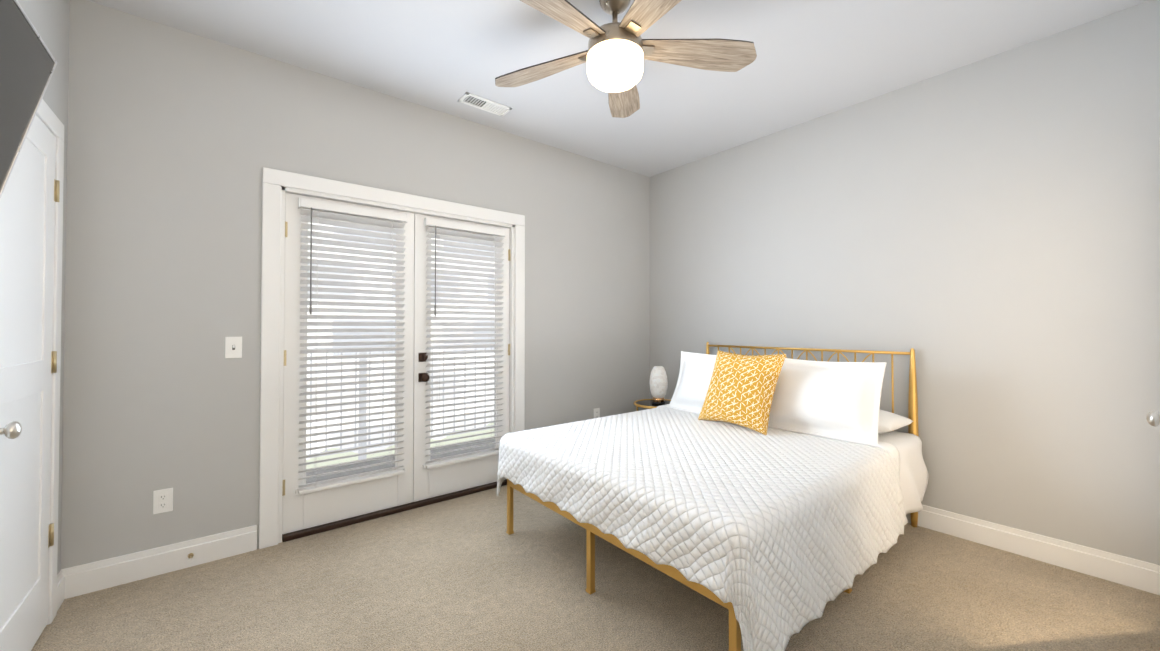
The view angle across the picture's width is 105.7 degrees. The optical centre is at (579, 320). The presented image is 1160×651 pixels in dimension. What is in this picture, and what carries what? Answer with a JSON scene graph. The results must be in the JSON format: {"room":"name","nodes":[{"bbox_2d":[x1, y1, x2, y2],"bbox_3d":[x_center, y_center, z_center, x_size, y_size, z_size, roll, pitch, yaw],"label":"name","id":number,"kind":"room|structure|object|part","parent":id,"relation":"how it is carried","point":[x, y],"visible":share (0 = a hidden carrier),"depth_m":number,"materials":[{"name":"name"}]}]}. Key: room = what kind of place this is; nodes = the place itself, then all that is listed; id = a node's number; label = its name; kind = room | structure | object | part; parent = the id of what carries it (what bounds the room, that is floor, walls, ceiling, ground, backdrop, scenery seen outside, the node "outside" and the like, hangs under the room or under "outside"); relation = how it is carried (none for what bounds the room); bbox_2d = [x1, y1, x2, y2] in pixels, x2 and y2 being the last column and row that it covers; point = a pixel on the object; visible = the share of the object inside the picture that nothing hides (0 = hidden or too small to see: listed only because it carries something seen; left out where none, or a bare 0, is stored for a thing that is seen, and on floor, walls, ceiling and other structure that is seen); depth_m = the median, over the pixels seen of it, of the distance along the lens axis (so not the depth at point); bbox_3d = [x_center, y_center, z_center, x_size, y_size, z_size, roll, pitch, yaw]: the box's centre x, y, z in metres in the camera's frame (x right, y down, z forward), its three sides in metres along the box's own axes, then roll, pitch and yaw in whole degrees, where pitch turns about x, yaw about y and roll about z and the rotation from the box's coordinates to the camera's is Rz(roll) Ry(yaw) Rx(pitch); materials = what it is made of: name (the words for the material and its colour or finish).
{"room":"bedroom","nodes":[
{"label":"bedroom","id":0,"kind":"room"},
{"bbox_2d":[18,0,69,574],"bbox_3d":[-0.896,-0.146,0.081,0.150,2.760,4.820,1,-1,-39],"label":"wall","id":1,"kind":"structure","parent":0,"point":[50,20],"depth_m":1.95,"materials":[{"name":"grey paint"}]},
{"bbox_2d":[0,0,56,197],"bbox_3d":[-1.324,-0.517,0.878,0.174,0.526,0.960,1,-1,-39],"label":"tv","id":2,"kind":"object","parent":1,"relation":"attached to","point":[28,62],"visible":1,"depth_m":1.18,"materials":[{"name":"black"}]},
{"bbox_2d":[0,115,59,650],"bbox_3d":[-1.950,0.235,1.571,0.083,2.015,0.744,1,-1,-39],"label":"door","id":3,"kind":"structure","parent":1,"relation":"in","point":[30,197],"depth_m":1.61,"materials":[{"name":"white wood"}]},
{"bbox_2d":[36,99,63,624],"bbox_3d":[-1.968,0.202,1.543,0.020,2.105,0.880,1,-1,-39],"label":"door frame","id":4,"kind":"structure","parent":1,"relation":"attached to","point":[48,118],"depth_m":1.84,"materials":[{"name":"white wood"}]},
{"bbox_2d":[57,571,64,610],"bbox_3d":[-2.290,1.192,1.925,0.016,0.135,0.139,1,-1,-39],"label":"baseboard","id":5,"kind":"structure","parent":1,"relation":"attached to","point":[60,588],"depth_m":1.94,"materials":[{"name":"white wood"}]},
{"bbox_2d":[61,0,649,568],"bbox_3d":[-0.866,-0.102,3.296,4.230,2.760,0.150,1,-1,-39],"label":"wall","id":6,"kind":"structure","parent":0,"point":[173,142],"depth_m":2.34,"materials":[{"name":"grey paint"}]},
{"bbox_2d":[60,525,256,598],"bbox_3d":[-2.066,1.196,2.205,0.715,0.135,0.016,1,-1,-39],"label":"baseboard","id":7,"kind":"structure","parent":6,"relation":"attached to","point":[82,579],"depth_m":2.17,"materials":[{"name":"white wood"}]},
{"bbox_2d":[153,488,172,513],"bbox_3d":[-2.086,0.903,2.198,0.072,0.116,0.009,1,-1,-39],"label":"electrical outlet","id":8,"kind":"object","parent":6,"relation":"attached to","point":[162,500],"visible":1,"depth_m":2.20,"materials":[{"name":"white plastic"}]},
{"bbox_2d":[188,553,193,562],"bbox_3d":[-1.972,1.203,2.222,0.024,0.024,0.074,1,-1,-39],"label":"door stop","id":9,"kind":"object","parent":6,"relation":"attached to","point":[190,555],"visible":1,"depth_m":2.23,"materials":[{"name":"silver metal"}]},
{"bbox_2d":[225,337,241,357],"bbox_3d":[-1.872,0.145,2.374,0.072,0.116,0.019,1,-1,-39],"label":"light switch","id":10,"kind":"object","parent":6,"relation":"attached to","point":[233,347],"visible":1,"depth_m":2.38,"materials":[{"name":"white plastic"}]},
{"bbox_2d":[282,193,413,533],"bbox_3d":[-1.449,0.249,2.792,0.760,1.985,0.055,1,-1,-39],"label":"door leaf","id":11,"kind":"structure","parent":6,"relation":"in","point":[310,510],"depth_m":2.69,"materials":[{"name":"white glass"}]},
{"bbox_2d":[295,197,407,494],"bbox_3d":[-1.412,0.149,2.762,0.621,1.733,0.071,1,-1,-39],"label":"window blind","id":12,"kind":"object","parent":6,"relation":"attached to","point":[346,210],"visible":1,"depth_m":2.74,"materials":[{"name":"white plastic"}]},
{"bbox_2d":[259,167,524,548],"bbox_3d":[-1.160,0.212,3.042,1.710,2.125,0.170,1,-1,-39],"label":"door frame","id":13,"kind":"structure","parent":6,"relation":"attached to","point":[277,185],"depth_m":2.55,"materials":[{"name":"white wood"}]},
{"bbox_2d":[413,213,509,501],"bbox_3d":[-0.836,0.255,3.248,0.760,1.985,0.114,1,-1,-39],"label":"door leaf","id":14,"kind":"structure","parent":6,"relation":"in","point":[442,480],"depth_m":3.13,"materials":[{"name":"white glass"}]},
{"bbox_2d":[422,217,505,468],"bbox_3d":[-0.832,0.155,3.229,0.621,1.733,0.071,1,-1,-39],"label":"window blind","id":15,"kind":"object","parent":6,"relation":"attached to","point":[438,224],"visible":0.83,"depth_m":3.21,"materials":[{"name":"white plastic"}]},
{"bbox_2d":[594,408,599,417],"bbox_3d":[0.153,0.858,4.002,0.072,0.116,0.009,1,-1,-39],"label":"electrical outlet","id":16,"kind":"object","parent":6,"relation":"attached to","point":[596,412],"visible":0.71,"depth_m":4.00,"materials":[{"name":"white plastic"}]},
{"bbox_2d":[31,485,1159,650],"bbox_3d":[0.645,1.302,1.400,4.230,0.100,4.970,1,-1,-39],"label":"floor","id":17,"kind":"structure","parent":0,"point":[466,573],"depth_m":1.97,"materials":[{"name":"carpet"}]},
{"bbox_2d":[634,399,670,410],"bbox_3d":[0.712,1.018,4.000,0.443,0.540,0.443,1,-1,-39],"label":"nightstand","id":18,"kind":"object","parent":17,"relation":"on","point":[645,403],"visible":0.29,"depth_m":3.97,"materials":[{"name":"gold metal"}]},
{"bbox_2d":[649,366,667,403],"bbox_3d":[0.713,0.582,3.988,0.164,0.330,0.164,1,-1,-39],"label":"lamp","id":19,"kind":"object","parent":18,"relation":"on","point":[658,382],"visible":1,"depth_m":3.93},
{"bbox_2d":[497,342,928,650],"bbox_3d":[0.805,0.720,2.654,2.090,1.099,1.671,1,-1,-39],"label":"bed","id":20,"kind":"object","parent":17,"relation":"on","point":[770,502],"visible":1,"depth_m":2.07,"materials":[{"name":"white fabric"}]},
{"bbox_2d":[698,350,785,434],"bbox_3d":[1.044,0.445,2.869,0.276,0.475,0.538,1,-1,-39],"label":"pillow","id":21,"kind":"object","parent":20,"relation":"on","point":[746,393],"depth_m":2.77,"materials":[{"name":"yellow fabric"}]},
{"bbox_2d":[878,431,928,524],"bbox_3d":[1.317,0.897,3.054,0.669,0.395,1.641,1,-1,-39],"label":"blanket","id":22,"kind":"object","parent":20,"relation":"on","point":[907,472],"depth_m":2.44,"materials":[{"name":"white fabric"}]},
{"bbox_2d":[87,0,1149,176],"bbox_3d":[0.645,-1.557,1.438,4.230,0.100,4.970,1,-1,-39],"label":"ceiling","id":23,"kind":"structure","parent":0,"point":[814,59],"depth_m":2.44,"materials":[{"name":"white paint"}]},
{"bbox_2d":[458,92,511,116],"bbox_3d":[-0.649,-1.481,3.021,0.340,0.009,0.140,1,-1,-39],"label":"ceiling vent","id":24,"kind":"object","parent":23,"relation":"in","point":[475,101],"visible":1,"depth_m":3.01,"materials":[{"name":"white plastic"}]},
{"bbox_2d":[495,0,756,117],"bbox_3d":[0.136,-1.296,1.986,1.286,0.407,1.314,1,-1,-39],"label":"fan","id":25,"kind":"object","parent":23,"relation":"hanging from","point":[615,54],"visible":1,"depth_m":2.01,"materials":[{"name":"brown wood"}]},
{"bbox_3d":[0.162,-1.152,2.026,0.260,0.122,0.260,1,-1,-39],"label":"globe","id":26,"kind":"part","parent":25,"relation":"part of","materials":[{"name":"white glass"}]},
{"bbox_2d":[650,0,1159,564],"bbox_3d":[2.281,-0.111,2.640,0.150,2.760,4.820,1,-1,-39],"label":"wall","id":27,"kind":"structure","parent":0,"point":[982,238],"depth_m":2.50,"materials":[{"name":"grey paint"}]},
{"bbox_2d":[906,505,1159,594],"bbox_3d":[1.701,1.209,3.211,0.016,0.135,3.144,1,-1,-39],"label":"baseboard","id":28,"kind":"structure","parent":27,"relation":"attached to","point":[1127,571],"depth_m":2.29,"materials":[{"name":"white wood"}]},
{"bbox_2d":[1146,411,1159,426],"bbox_3d":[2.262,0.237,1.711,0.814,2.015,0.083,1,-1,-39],"label":"door knob","id":29,"kind":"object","parent":27,"relation":"in","point":[1153,418],"depth_m":1.50,"materials":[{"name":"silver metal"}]},
{"label":"outside","id":30,"kind":"structure","parent":0,"visible":0},
{"bbox_2d":[306,222,494,468],"bbox_3d":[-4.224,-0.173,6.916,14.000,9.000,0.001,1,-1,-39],"label":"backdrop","id":31,"kind":"structure","parent":30,"point":[318,437],"depth_m":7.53,"materials":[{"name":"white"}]},
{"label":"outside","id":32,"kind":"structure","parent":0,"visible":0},
{"bbox_2d":[306,343,494,483],"bbox_3d":[-1.643,0.792,3.634,3.200,1.100,1.341,1,-1,-39],"label":"balcony","id":33,"kind":"object","parent":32,"point":[346,473],"depth_m":4.12,"materials":[{"name":"white"}]}
]}

